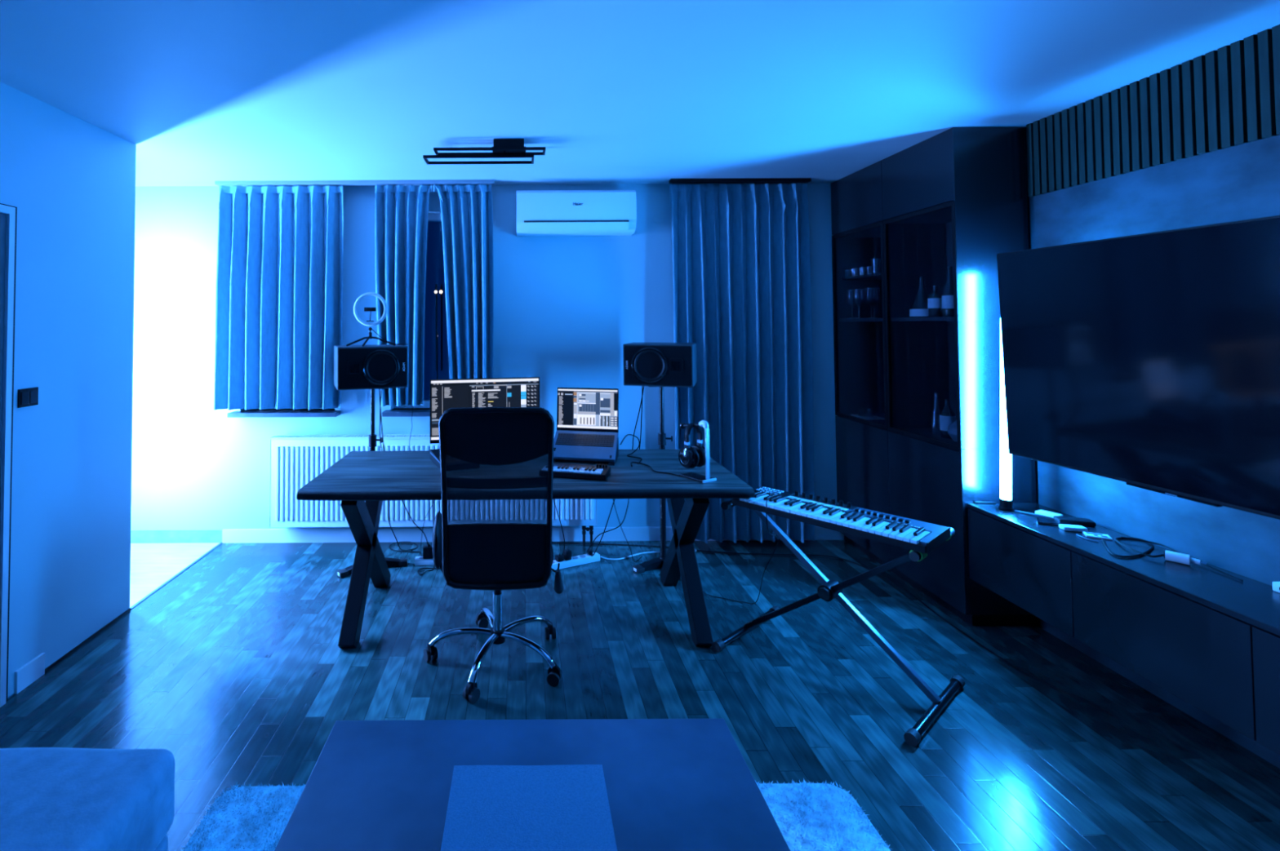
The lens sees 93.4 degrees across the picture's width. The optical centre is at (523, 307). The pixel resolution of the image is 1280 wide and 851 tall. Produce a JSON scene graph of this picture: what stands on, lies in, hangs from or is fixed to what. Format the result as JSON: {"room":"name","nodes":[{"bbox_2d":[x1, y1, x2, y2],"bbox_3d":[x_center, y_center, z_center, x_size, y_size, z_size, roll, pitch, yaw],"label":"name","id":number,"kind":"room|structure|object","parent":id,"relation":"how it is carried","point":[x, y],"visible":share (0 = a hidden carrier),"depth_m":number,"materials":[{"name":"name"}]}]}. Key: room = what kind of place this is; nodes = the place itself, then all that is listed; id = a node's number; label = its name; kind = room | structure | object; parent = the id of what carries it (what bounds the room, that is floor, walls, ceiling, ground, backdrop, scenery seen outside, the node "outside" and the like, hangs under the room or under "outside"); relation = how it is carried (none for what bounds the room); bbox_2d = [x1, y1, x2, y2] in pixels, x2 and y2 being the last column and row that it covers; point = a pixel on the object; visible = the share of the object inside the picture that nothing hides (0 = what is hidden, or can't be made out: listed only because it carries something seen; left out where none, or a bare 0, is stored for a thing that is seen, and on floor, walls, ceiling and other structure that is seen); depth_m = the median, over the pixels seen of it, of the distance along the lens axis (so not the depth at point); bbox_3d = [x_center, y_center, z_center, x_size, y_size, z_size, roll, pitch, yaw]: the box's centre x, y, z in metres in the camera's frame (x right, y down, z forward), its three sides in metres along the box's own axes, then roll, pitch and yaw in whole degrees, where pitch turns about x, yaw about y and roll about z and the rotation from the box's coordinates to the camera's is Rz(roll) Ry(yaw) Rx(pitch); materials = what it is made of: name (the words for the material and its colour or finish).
{"room":"studio","nodes":[
{"label":"studio","id":0,"kind":"room"},
{"bbox_2d":[0,81,136,697],"bbox_3d":[-2.154,0.289,0.627,0.130,2.480,5.070,0,-2,0],"label":"wall","id":1,"kind":"structure","parent":0,"point":[70,181],"depth_m":2.71,"materials":[{"name":"paint"}]},
{"bbox_2d":[0,203,17,707],"bbox_3d":[-2.078,0.570,1.892,0.018,1.990,1.014,0,-2,0],"label":"door","id":2,"kind":"structure","parent":1,"relation":"in","point":[8,214],"depth_m":2.37,"materials":[{"name":"wood"}]},
{"bbox_2d":[17,386,38,408],"bbox_3d":[-2.082,0.379,2.487,0.012,0.076,0.096,0,-2,0],"label":"light switch","id":3,"kind":"object","parent":1,"relation":"attached to","point":[26,397],"visible":1,"depth_m":2.48,"materials":[{"name":"black plastic"}]},
{"bbox_2d":[13,653,44,694],"bbox_3d":[-2.076,1.537,2.488,0.012,0.090,0.140,0,-2,0],"label":"baseboard","id":4,"kind":"structure","parent":1,"relation":"attached to","point":[34,669],"depth_m":2.48,"materials":[{"name":"wood"}]},
{"bbox_2d":[44,608,130,672],"bbox_3d":[-2.079,1.586,2.841,0.006,0.012,0.570,0,-2,0],"label":"trim","id":5,"kind":"structure","parent":1,"relation":"attached to","point":[97,633],"depth_m":2.81,"materials":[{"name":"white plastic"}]},
{"bbox_2d":[7,542,222,699],"bbox_3d":[-2.087,1.540,1.071,0.015,0.004,6.028,0,-2,0],"label":"trim","id":6,"kind":"structure","parent":1,"relation":"attached to","point":[220,544],"depth_m":3.50,"materials":[{"name":"metal"}]},
{"bbox_2d":[130,182,836,530],"bbox_3d":[-1.328,0.389,4.281,7.740,2.480,0.300,0,-2,0],"label":"wall","id":7,"kind":"structure","parent":0,"point":[566,308],"depth_m":4.14,"materials":[{"name":"paint"}]},
{"bbox_2d":[227,408,340,417],"bbox_3d":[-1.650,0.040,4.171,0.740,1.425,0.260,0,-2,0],"label":"window sill","id":8,"kind":"structure","parent":7,"relation":"in","point":[282,413],"depth_m":4.02,"materials":[{"name":"white plastic"}]},
{"bbox_2d":[382,213,441,417],"bbox_3d":[-0.610,0.034,4.171,0.720,1.425,0.260,0,-2,0],"label":"window","id":9,"kind":"structure","parent":7,"relation":"in","point":[433,217],"depth_m":4.09,"materials":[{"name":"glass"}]},
{"bbox_2d":[269,433,597,546],"bbox_3d":[-0.609,1.246,4.035,2.198,0.742,0.138,0,-2,0],"label":"radiator","id":10,"kind":"object","parent":7,"relation":"attached to","point":[295,460],"visible":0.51,"depth_m":3.97,"materials":[{"name":"metal"}]},
{"bbox_2d":[270,433,555,439],"bbox_3d":[-0.610,0.882,4.030,2.190,0.015,0.094,0,-2,0],"label":"grille","id":11,"kind":"object","parent":10,"relation":"attached to","point":[390,437],"depth_m":3.98,"materials":[{"name":"metal"}]},
{"bbox_2d":[130,525,844,543],"bbox_3d":[-1.272,1.578,4.090,7.640,0.092,0.014,0,-2,0],"label":"baseboard","id":12,"kind":"structure","parent":7,"relation":"attached to","point":[571,534],"depth_m":4.08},
{"bbox_2d":[516,190,636,236],"bbox_3d":[0.350,-0.643,4.052,0.800,0.283,0.215,0,-2,0],"label":"air conditioner","id":13,"kind":"object","parent":7,"relation":"attached to","point":[568,212],"visible":1,"depth_m":3.95,"materials":[{"name":"white plastic"}]},
{"bbox_2d":[0,540,1279,850],"bbox_3d":[-1.222,1.588,1.125,7.940,0.102,6.340,0,-2,0],"label":"floor","id":14,"kind":"structure","parent":0,"point":[235,668],"depth_m":2.43,"materials":[{"name":"brown wood"}]},
{"bbox_2d":[0,747,174,850],"bbox_3d":[-1.467,1.096,0.512,1.195,0.853,1.985,0,-2,0],"label":"sofa","id":15,"kind":"object","parent":14,"relation":"on","point":[52,799],"visible":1,"depth_m":1.35,"materials":[{"name":"fabric"}]},
{"bbox_2d":[337,388,407,577],"bbox_3d":[-0.914,1.051,3.664,0.344,1.117,0.372,-1,-2,16],"label":"speaker stand","id":16,"kind":"object","parent":14,"relation":"on","point":[344,572],"visible":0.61,"depth_m":3.67,"materials":[{"name":"black metal"}]},
{"bbox_2d":[333,344,408,391],"bbox_3d":[-0.956,0.366,3.682,0.410,0.252,0.350,0,-2,-21],"label":"monitor speaker","id":17,"kind":"object","parent":16,"relation":"on","point":[356,367],"visible":1,"depth_m":3.53},
{"bbox_2d":[346,292,395,346],"bbox_3d":[-0.925,0.072,3.559,0.295,0.329,0.105,0,-2,0],"label":"ring light","id":18,"kind":"object","parent":17,"relation":"on","point":[385,307],"visible":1,"depth_m":3.59,"materials":[{"name":"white plastic"}]},
{"bbox_2d":[353,293,386,325],"bbox_3d":[-0.935,0.013,3.601,0.199,0.199,0.023,0,-2,0],"label":"diffuser","id":19,"kind":"object","parent":18,"relation":"attached to","point":[366,309],"depth_m":3.59,"materials":[{"name":"plastic"}]},
{"bbox_2d":[371,328,408,345],"bbox_3d":[-0.799,0.183,3.633,0.247,0.101,0.099,1,-2,-39],"label":"cable","id":20,"kind":"object","parent":18,"relation":"attached to","point":[371,329],"visible":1,"depth_m":3.60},
{"bbox_2d":[378,389,420,552],"bbox_3d":[-0.798,1.054,3.853,0.227,1.120,0.469,0,-2,0],"label":"cable","id":21,"kind":"object","parent":17,"relation":"hanging from","point":[402,551],"visible":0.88,"depth_m":3.76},
{"bbox_2d":[379,389,429,546],"bbox_3d":[-0.748,1.001,3.703,0.306,1.019,0.070,0,-2,-16],"label":"cable","id":22,"kind":"object","parent":17,"relation":"hanging from","point":[381,389],"visible":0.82,"depth_m":3.70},
{"bbox_2d":[408,407,434,555],"bbox_3d":[-0.701,1.127,3.813,0.120,0.952,0.369,1,-2,-32],"label":"cable","id":23,"kind":"object","parent":14,"relation":"on","point":[412,407],"visible":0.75,"depth_m":3.72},
{"bbox_2d":[414,556,434,566],"bbox_3d":[-0.547,1.588,3.711,0.270,0.042,0.054,0,-2,-4],"label":"power strip","id":24,"kind":"object","parent":14,"relation":"on","point":[419,561],"visible":0.37,"depth_m":3.68,"materials":[{"name":"white plastic"}]},
{"bbox_2d":[422,543,433,559],"bbox_3d":[-0.592,1.526,3.706,0.076,0.084,0.050,0,-2,-4],"label":"plug","id":25,"kind":"object","parent":24,"relation":"attached to","point":[427,551],"visible":0.66,"depth_m":3.68,"materials":[{"name":"black plastic"}]},
{"bbox_2d":[417,500,440,575],"bbox_3d":[-0.539,1.256,3.630,0.231,0.702,0.108,0,-2,-22],"label":"cable","id":26,"kind":"object","parent":14,"relation":"on","point":[432,500],"visible":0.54,"depth_m":3.62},
{"bbox_2d":[423,407,564,703],"bbox_3d":[-0.149,0.990,2.647,0.628,1.172,0.692,0,-2,0],"label":"office chair","id":27,"kind":"object","parent":14,"relation":"on","point":[479,447],"visible":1,"depth_m":2.37,"materials":[{"name":"fabric"}]},
{"bbox_2d":[426,642,434,656],"bbox_3d":[-0.417,1.530,2.648,0.024,0.053,0.051,1,-2,-30],"label":"hood","id":28,"kind":"object","parent":27,"relation":"attached to","point":[430,646],"depth_m":2.63,"materials":[{"name":"black plastic"}]},
{"bbox_2d":[465,681,477,695],"bbox_3d":[-0.210,1.520,2.362,0.024,0.053,0.051,-2,-2,38],"label":"hood","id":29,"kind":"object","parent":27,"relation":"attached to","point":[471,689],"depth_m":2.35,"materials":[{"name":"black plastic"}]},
{"bbox_2d":[475,613,487,622],"bbox_3d":[-0.210,1.537,2.933,0.051,0.053,0.024,1,-2,-28],"label":"hood","id":30,"kind":"object","parent":27,"relation":"attached to","point":[481,617],"depth_m":2.92,"materials":[{"name":"black plastic"}]},
{"bbox_2d":[439,545,553,572],"bbox_3d":[-0.117,1.093,2.645,0.490,0.104,0.470,0,-2,0],"label":"seat cushion","id":31,"kind":"object","parent":27,"relation":"on","point":[441,557],"depth_m":2.46,"materials":[{"name":"fabric"}]},
{"bbox_2d":[547,622,552,635],"bbox_3d":[0.126,1.532,2.824,0.024,0.053,0.053,0,-2,0],"label":"hood","id":32,"kind":"object","parent":27,"relation":"attached to","point":[549,624],"depth_m":2.80,"materials":[{"name":"black plastic"}]},
{"bbox_2d":[547,664,560,675],"bbox_3d":[0.126,1.522,2.471,0.051,0.053,0.023,-1,-2,16],"label":"hood","id":33,"kind":"object","parent":27,"relation":"attached to","point":[553,669],"depth_m":2.46,"materials":[{"name":"black plastic"}]},
{"bbox_2d":[296,449,755,648],"bbox_3d":[0.009,1.228,3.088,2.065,0.780,0.895,0,-2,0],"label":"desk","id":34,"kind":"object","parent":14,"relation":"on","point":[373,477],"visible":0.67,"depth_m":2.88,"materials":[{"name":"brown wood"}]},
{"bbox_2d":[429,448,446,470],"bbox_3d":[-0.383,0.800,3.209,0.201,0.087,0.333,0,-2,-20],"label":"audio interface","id":35,"kind":"object","parent":34,"relation":"on","point":[434,455],"visible":0.09,"depth_m":3.21,"materials":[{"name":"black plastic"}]},
{"bbox_2d":[430,377,539,444],"bbox_3d":[-0.221,0.621,3.325,0.612,0.449,0.160,0,-2,-11],"label":"computer monitor","id":36,"kind":"object","parent":34,"relation":"on","point":[445,394],"visible":0.6,"depth_m":3.27,"materials":[{"name":"black plastic"}]},
{"bbox_2d":[553,462,610,480],"bbox_3d":[0.256,0.809,2.946,0.325,0.040,0.185,-1,-2,16],"label":"controller","id":37,"kind":"object","parent":34,"relation":"on","point":[596,472],"visible":0.82,"depth_m":2.88,"materials":[{"name":"black plastic"}]},
{"bbox_2d":[553,436,618,466],"bbox_3d":[0.338,0.786,3.297,0.352,0.112,0.270,-1,-2,14],"label":"laptop riser","id":38,"kind":"object","parent":34,"relation":"on","point":[611,464],"visible":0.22,"depth_m":3.22,"materials":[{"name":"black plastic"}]},
{"bbox_2d":[553,387,618,462],"bbox_3d":[0.338,0.646,3.306,0.356,0.360,0.272,-1,-2,14],"label":"laptop","id":39,"kind":"object","parent":34,"relation":"on","point":[590,411],"visible":0.99,"depth_m":3.39,"materials":[{"name":"metal"}]},
{"bbox_2d":[619,434,642,464],"bbox_3d":[0.615,0.789,3.300,0.123,0.103,0.324,0,-2,0],"label":"cable","id":40,"kind":"object","parent":34,"relation":"on","point":[628,455],"visible":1,"depth_m":3.42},
{"bbox_2d":[631,462,691,477],"bbox_3d":[0.677,0.824,3.013,0.087,0.018,0.391,1,-2,-36],"label":"cable","id":41,"kind":"object","parent":34,"relation":"on","point":[631,462],"visible":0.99,"depth_m":2.97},
{"bbox_2d":[679,420,716,483],"bbox_3d":[0.829,0.685,2.877,0.090,0.285,0.186,1,-2,-31],"label":"stand","id":42,"kind":"object","parent":34,"relation":"on","point":[704,479],"visible":1,"depth_m":2.81,"materials":[{"name":"silver metal"}]},
{"bbox_2d":[678,422,705,468],"bbox_3d":[0.826,0.673,2.884,0.130,0.216,0.106,1,-2,-31],"label":"headphones","id":43,"kind":"object","parent":42,"relation":"hanging from","point":[689,457],"visible":0.92,"depth_m":2.86,"materials":[{"name":"black plastic"}]},
{"bbox_2d":[678,446,698,468],"bbox_3d":[0.796,0.727,2.865,0.084,0.106,0.102,0,-2,0],"label":"ear cup","id":44,"kind":"object","parent":43,"relation":"on","point":[688,456],"depth_m":2.84,"materials":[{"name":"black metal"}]},
{"bbox_2d":[691,444,705,466],"bbox_3d":[0.846,0.728,2.895,0.024,0.106,0.106,1,-2,-31],"label":"ear cup","id":45,"kind":"object","parent":43,"relation":"on","point":[699,450],"depth_m":2.86,"materials":[{"name":"black plastic"}]},
{"bbox_2d":[181,777,891,850],"bbox_3d":[0.030,1.513,0.844,2.024,0.020,2.174,0,-2,0],"label":"rug","id":46,"kind":"object","parent":14,"relation":"on","point":[809,817],"visible":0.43,"depth_m":1.78,"materials":[{"name":"carpet"}]},
{"bbox_2d":[274,719,790,850],"bbox_3d":[0.017,1.292,0.965,1.030,0.428,1.203,0,-2,0],"label":"coffee table","id":47,"kind":"object","parent":46,"relation":"on","point":[672,784],"visible":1,"depth_m":1.36,"materials":[{"name":"stone"}]},
{"bbox_2d":[440,764,617,850],"bbox_3d":[0.010,1.076,0.899,0.352,0.003,1.018,0,-2,0],"label":"table runner","id":48,"kind":"object","parent":47,"relation":"on","point":[557,807],"visible":1,"depth_m":1.27,"materials":[{"name":"fabric"}]},
{"bbox_2d":[553,499,564,555],"bbox_3d":[0.185,1.242,3.704,0.069,0.708,0.278,-1,-2,25],"label":"cable","id":49,"kind":"object","parent":14,"relation":"on","point":[553,500],"visible":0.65,"depth_m":3.77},
{"bbox_2d":[551,552,599,571],"bbox_3d":[0.250,1.583,3.660,0.490,0.042,0.054,0,-2,-25],"label":"power strip","id":50,"kind":"object","parent":14,"relation":"on","point":[586,558],"visible":0.62,"depth_m":3.68,"materials":[{"name":"white plastic"}]},
{"bbox_2d":[555,553,564,562],"bbox_3d":[0.218,1.540,3.646,0.044,0.044,0.042,0,-2,-25],"label":"plug","id":51,"kind":"object","parent":50,"relation":"on","point":[559,557],"visible":1,"depth_m":3.63,"materials":[{"name":"black plastic"}]},
{"bbox_2d":[563,547,571,560],"bbox_3d":[0.268,1.528,3.670,0.040,0.069,0.045,0,-2,-25],"label":"plug","id":52,"kind":"object","parent":50,"relation":"on","point":[566,553],"visible":0.93,"depth_m":3.65,"materials":[{"name":"black plastic"}]},
{"bbox_2d":[587,547,592,555],"bbox_3d":[0.418,1.541,3.739,0.026,0.044,0.026,0,-2,-25],"label":"plug","id":53,"kind":"object","parent":50,"relation":"attached to","point":[590,551],"visible":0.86,"depth_m":3.73,"materials":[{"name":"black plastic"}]},
{"bbox_2d":[613,498,642,562],"bbox_3d":[0.627,1.244,3.702,0.333,0.716,0.083,1,-2,-40],"label":"cable","id":54,"kind":"object","parent":14,"relation":"on","point":[613,499],"visible":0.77,"depth_m":3.68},
{"bbox_2d":[600,549,696,559],"bbox_3d":[0.801,1.592,3.864,0.668,0.028,0.136,0,-2,-13],"label":"cable","id":55,"kind":"object","parent":14,"relation":"on","point":[695,549],"visible":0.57,"depth_m":3.81,"materials":[{"name":"plastic"}]},
{"bbox_2d":[632,386,681,580],"bbox_3d":[0.807,1.040,3.674,0.302,1.122,0.418,0,-2,0],"label":"speaker stand","id":56,"kind":"object","parent":14,"relation":"on","point":[655,563],"visible":0.59,"depth_m":3.65,"materials":[{"name":"black metal"}]},
{"bbox_2d":[622,342,697,387],"bbox_3d":[0.853,0.353,3.692,0.410,0.252,0.350,-1,-2,20],"label":"monitor speaker","id":57,"kind":"object","parent":56,"relation":"on","point":[645,364],"visible":1,"depth_m":3.53},
{"bbox_2d":[586,386,643,552],"bbox_3d":[0.571,1.006,3.707,0.356,1.047,0.093,-1,-2,14],"label":"cable","id":58,"kind":"object","parent":57,"relation":"hanging from","point":[642,386],"visible":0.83,"depth_m":3.71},
{"bbox_2d":[591,386,644,556],"bbox_3d":[0.578,1.016,3.660,0.339,1.067,0.033,-1,-2,11],"label":"cable","id":59,"kind":"object","parent":57,"relation":"hanging from","point":[643,386],"visible":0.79,"depth_m":3.65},
{"bbox_2d":[658,492,779,604],"bbox_3d":[1.073,1.212,3.075,0.312,0.738,1.017,0,-2,-14],"label":"cable","id":60,"kind":"object","parent":14,"relation":"on","point":[772,492],"visible":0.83,"depth_m":2.94,"materials":[{"name":"plastic"}]},
{"bbox_2d":[551,542,1109,714],"bbox_3d":[1.504,1.587,3.525,2.756,0.008,0.992,-2,-2,41],"label":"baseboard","id":61,"kind":"structure","parent":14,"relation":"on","point":[909,593],"depth_m":3.19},
{"bbox_2d":[711,500,964,746],"bbox_3d":[1.333,1.235,2.579,0.544,0.664,0.823,1,-2,-39],"label":"keyboard stand","id":62,"kind":"object","parent":14,"relation":"on","point":[831,589],"visible":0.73,"depth_m":2.47,"materials":[{"name":"black metal"}]},
{"bbox_2d":[732,486,950,554],"bbox_3d":[1.308,0.874,2.514,0.269,0.062,0.773,1,-2,-39],"label":"controller","id":63,"kind":"object","parent":62,"relation":"on","point":[922,537],"visible":0.98,"depth_m":2.41,"materials":[{"name":"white plastic"}]},
{"bbox_2d":[831,127,1039,626],"bbox_3d":[2.349,0.349,3.534,0.375,2.478,1.185,0,-2,0],"label":"display cabinet","id":64,"kind":"object","parent":14,"relation":"on","point":[957,198],"visible":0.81,"depth_m":3.31,"materials":[{"name":"paint"}]},
{"bbox_2d":[850,414,884,419],"bbox_3d":[2.271,0.725,3.911,0.125,0.008,0.180,0,-2,0],"label":"paper pad","id":65,"kind":"object","parent":64,"relation":"on","point":[874,417],"visible":0.57,"depth_m":3.87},
{"bbox_2d":[857,408,874,417],"bbox_3d":[2.269,0.700,3.931,0.100,0.045,0.100,0,-2,0],"label":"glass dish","id":66,"kind":"object","parent":65,"relation":"on","point":[860,415],"visible":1,"depth_m":3.93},
{"bbox_2d":[909,276,928,317],"bbox_3d":[2.290,-0.058,3.403,0.127,0.235,0.127,0,-2,0],"label":"decanter","id":67,"kind":"object","parent":64,"relation":"in","point":[919,308],"visible":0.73,"depth_m":3.38,"materials":[{"name":"clear glass"}]},
{"bbox_2d":[927,285,942,317],"bbox_3d":[2.290,-0.031,3.292,0.075,0.175,0.075,0,-2,0],"label":"bottle","id":68,"kind":"object","parent":64,"relation":"in","point":[934,300],"visible":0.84,"depth_m":3.27,"materials":[{"name":"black glass"}]},
{"bbox_2d":[941,266,954,317],"bbox_3d":[2.290,-0.082,3.178,0.079,0.270,0.079,0,-2,0],"label":"bottle","id":69,"kind":"object","parent":64,"relation":"in","point":[948,304],"visible":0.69,"depth_m":3.16,"materials":[{"name":"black glass"}]},
{"bbox_2d":[939,399,955,439],"bbox_3d":[2.303,0.604,3.219,0.071,0.210,0.071,0,-2,0],"label":"bottle","id":70,"kind":"object","parent":64,"relation":"in","point":[947,415],"visible":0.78,"depth_m":3.20,"materials":[{"name":"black glass"}]},
{"bbox_2d":[947,420,957,442],"bbox_3d":[2.303,0.599,3.114,0.124,0.215,0.124,0,-2,0],"label":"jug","id":71,"kind":"object","parent":64,"relation":"in","point":[952,430],"visible":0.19,"depth_m":3.10,"materials":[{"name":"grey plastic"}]},
{"bbox_2d":[0,0,1279,186],"bbox_3d":[-1.235,-0.997,1.299,7.940,0.120,6.540,0,-2,0],"label":"ceiling","id":72,"kind":"structure","parent":0,"point":[206,92],"depth_m":2.32,"materials":[{"name":"paint"}]},
{"bbox_2d":[214,179,493,186],"bbox_3d":[-1.149,-0.848,4.038,1.890,0.023,0.055,0,-2,0],"label":"rail","id":73,"kind":"object","parent":72,"relation":"attached to","point":[437,182],"visible":1,"depth_m":4.01,"materials":[{"name":"grey plastic"}]},
{"bbox_2d":[213,185,343,410],"bbox_3d":[-1.651,-0.068,4.057,0.856,1.522,0.224,0,-2,0],"label":"curtain","id":74,"kind":"object","parent":73,"relation":"hanging from","point":[279,284],"visible":0.98,"depth_m":4.02,"materials":[{"name":"fabric"}]},
{"bbox_2d":[374,185,431,406],"bbox_3d":[-0.816,-0.083,4.023,0.392,1.502,0.165,0,-2,0],"label":"curtain","id":75,"kind":"object","parent":73,"relation":"hanging from","point":[402,211],"visible":0.9,"depth_m":4.02,"materials":[{"name":"fabric"}]},
{"bbox_2d":[432,184,493,379],"bbox_3d":[-0.411,-0.086,4.021,0.414,1.502,0.154,0,-2,0],"label":"curtain","id":76,"kind":"object","parent":73,"relation":"hanging from","point":[466,211],"visible":0.86,"depth_m":4.03,"materials":[{"name":"fabric"}]},
{"bbox_2d":[422,138,545,164],"bbox_3d":[-0.214,-0.845,3.215,0.655,0.086,0.190,0,-2,0],"label":"ceiling light","id":77,"kind":"object","parent":72,"relation":"attached to","point":[502,148],"visible":1,"depth_m":3.17,"materials":[{"name":"black metal"}]},
{"bbox_2d":[669,177,811,183],"bbox_3d":[1.470,-0.862,4.038,0.950,0.023,0.055,0,-2,0],"label":"rail","id":78,"kind":"object","parent":72,"relation":"attached to","point":[749,180],"visible":1,"depth_m":4.01,"materials":[{"name":"black plastic"}]},
{"bbox_2d":[669,183,814,543],"bbox_3d":[1.479,0.365,4.023,0.950,2.421,0.132,0,-2,0],"label":"curtain","id":79,"kind":"object","parent":78,"relation":"hanging from","point":[741,258],"visible":0.87,"depth_m":4.03,"materials":[{"name":"fabric"}]},
{"bbox_2d":[1029,198,1042,626],"bbox_3d":[2.616,0.281,1.212,0.150,2.480,6.440,0,-2,0],"label":"wall","id":80,"kind":"structure","parent":0,"point":[1041,620],"depth_m":2.93,"materials":[{"name":"concrete"}]},
{"bbox_2d":[1026,24,1279,197],"bbox_3d":[2.520,-0.773,1.387,0.032,0.363,3.130,0,-2,0],"label":"panel","id":81,"kind":"object","parent":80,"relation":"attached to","point":[1228,96],"visible":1,"depth_m":2.31,"materials":[{"name":"brown wood"}]},
{"bbox_2d":[1029,134,1279,768],"bbox_3d":[2.532,0.443,0.502,0.020,2.117,4.830,0,-2,0],"label":"wall","id":82,"kind":"structure","parent":0,"point":[1242,182],"depth_m":2.31,"materials":[{"name":"paint"}]},
{"bbox_2d":[967,502,1279,755],"bbox_3d":[2.353,1.092,0.914,0.335,0.365,4.000,0,-2,0],"label":"tv cabinet","id":83,"kind":"object","parent":82,"relation":"attached to","point":[1208,637],"visible":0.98,"depth_m":2.10,"materials":[{"name":"wood"}]},
{"bbox_2d":[973,500,999,504],"bbox_3d":[2.274,0.960,2.910,0.105,0.012,0.010,-1,-2,10],"label":"pen","id":84,"kind":"object","parent":83,"relation":"on","point":[975,501],"visible":1,"depth_m":2.91,"materials":[{"name":"black plastic"}]},
{"bbox_2d":[998,318,1013,511],"bbox_3d":[2.303,0.377,2.828,0.055,1.170,0.055,1,-2,0],"label":"lamp","id":85,"kind":"object","parent":83,"relation":"on","point":[1006,459],"visible":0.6,"depth_m":2.81,"materials":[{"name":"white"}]},
{"bbox_2d":[1014,510,1045,517],"bbox_3d":[2.340,0.957,2.739,0.012,0.008,0.110,1,-2,-40],"label":"stand","id":86,"kind":"object","parent":83,"relation":"on","point":[1015,511],"visible":1,"depth_m":2.73,"materials":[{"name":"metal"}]},
{"bbox_2d":[1035,510,1062,518],"bbox_3d":[2.410,0.952,2.719,0.055,0.016,0.085,0,-2,-25],"label":"bank","id":87,"kind":"object","parent":83,"relation":"on","point":[1049,514],"visible":0.74,"depth_m":2.71,"materials":[{"name":"white plastic"}]},
{"bbox_2d":[1032,517,1078,526],"bbox_3d":[2.350,0.952,2.614,0.145,0.011,0.072,-1,-2,28],"label":"mobile phone","id":88,"kind":"object","parent":83,"relation":"on","point":[1038,520],"visible":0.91,"depth_m":2.61,"materials":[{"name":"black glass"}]},
{"bbox_2d":[1058,524,1088,532],"bbox_3d":[2.350,0.946,2.534,0.085,0.018,0.046,-1,-2,15],"label":"case","id":89,"kind":"object","parent":83,"relation":"on","point":[1065,527],"visible":1,"depth_m":2.52,"materials":[{"name":"white plastic"}]},
{"bbox_2d":[1053,515,1096,527],"bbox_3d":[2.430,0.946,2.614,0.130,0.022,0.060,-1,-2,20],"label":"case","id":90,"kind":"object","parent":83,"relation":"on","point":[1080,522],"visible":0.98,"depth_m":2.60,"materials":[{"name":"black plastic"}]},
{"bbox_2d":[1076,533,1098,542],"bbox_3d":[2.310,0.949,2.432,0.018,0.005,0.083,0,-2,-9],"label":"paper clip","id":91,"kind":"object","parent":83,"relation":"on","point":[1077,534],"visible":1,"depth_m":2.42,"materials":[{"name":"metal"}]},
{"bbox_2d":[1082,531,1112,540],"bbox_3d":[2.380,0.949,2.459,0.080,0.006,0.055,-1,-2,30],"label":"printed card","id":92,"kind":"object","parent":83,"relation":"on","point":[1086,534],"visible":1,"depth_m":2.45,"materials":[{"name":"paper"}]},
{"bbox_2d":[967,502,1279,636],"bbox_3d":[2.352,0.919,0.919,0.335,0.020,4.000,0,-2,0],"label":"countertop","id":93,"kind":"structure","parent":83,"relation":"on","point":[1251,602],"depth_m":2.12,"materials":[{"name":"wood"}]},
{"bbox_2d":[1101,537,1163,558],"bbox_3d":[2.382,0.938,2.324,0.153,0.022,0.302,-2,-2,38],"label":"charging cable","id":94,"kind":"object","parent":83,"relation":"on","point":[1151,548],"visible":0.95,"depth_m":2.28,"materials":[{"name":"plastic"}]},
{"bbox_2d":[1120,537,1243,582],"bbox_3d":[2.472,0.937,2.220,0.079,0.015,0.393,0,-2,0],"label":"charging cable","id":95,"kind":"object","parent":83,"relation":"on","point":[1166,547],"visible":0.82,"depth_m":2.27,"materials":[{"name":"plastic"}]},
{"bbox_2d":[1163,550,1206,565],"bbox_3d":[2.428,0.926,2.175,0.036,0.036,0.104,1,-2,-38],"label":"plug","id":96,"kind":"object","parent":83,"relation":"on","point":[1170,556],"visible":1,"depth_m":2.17,"materials":[{"name":"white plastic"}]},
{"bbox_2d":[1272,582,1279,592],"bbox_3d":[2.494,0.922,1.929,0.041,0.030,0.060,0,-2,0],"label":"sensor box","id":97,"kind":"object","parent":83,"relation":"on","point":[1276,585],"visible":1,"depth_m":1.95,"materials":[{"name":"white plastic"}]},
{"bbox_2d":[996,215,1279,519],"bbox_3d":[2.404,0.194,1.947,0.246,0.945,1.660,0,-2,-5],"label":"television","id":98,"kind":"object","parent":82,"relation":"attached to","point":[1151,361],"visible":1,"depth_m":2.14,"materials":[{"name":"glass"}]},
{"label":"outside","id":99,"kind":"structure","parent":0,"visible":0},
{"bbox_2d":[434,284,437,370],"bbox_3d":[-4.465,1.013,30.096,0.150,4.434,0.375,0,-2,0],"label":"street lamp","id":100,"kind":"object","parent":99,"point":[436,286],"visible":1,"depth_m":30.18,"materials":[{"name":"black metal"}]},
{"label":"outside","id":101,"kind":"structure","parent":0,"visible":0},
{"bbox_2d":[439,284,442,370],"bbox_3d":[-4.205,1.012,30.091,0.170,4.434,0.385,0,-2,0],"label":"street lamp","id":102,"kind":"object","parent":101,"point":[441,288],"visible":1,"depth_m":30.18,"materials":[{"name":"black metal"}]},
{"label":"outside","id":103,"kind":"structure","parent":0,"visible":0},
{"bbox_2d":[436,331,438,379],"bbox_3d":[-6.609,3.970,45.011,0.180,4.434,0.390,0,-2,0],"label":"street lamp","id":104,"kind":"object","parent":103,"point":[437,331],"visible":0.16,"depth_m":45.14,"materials":[{"name":"black metal"}]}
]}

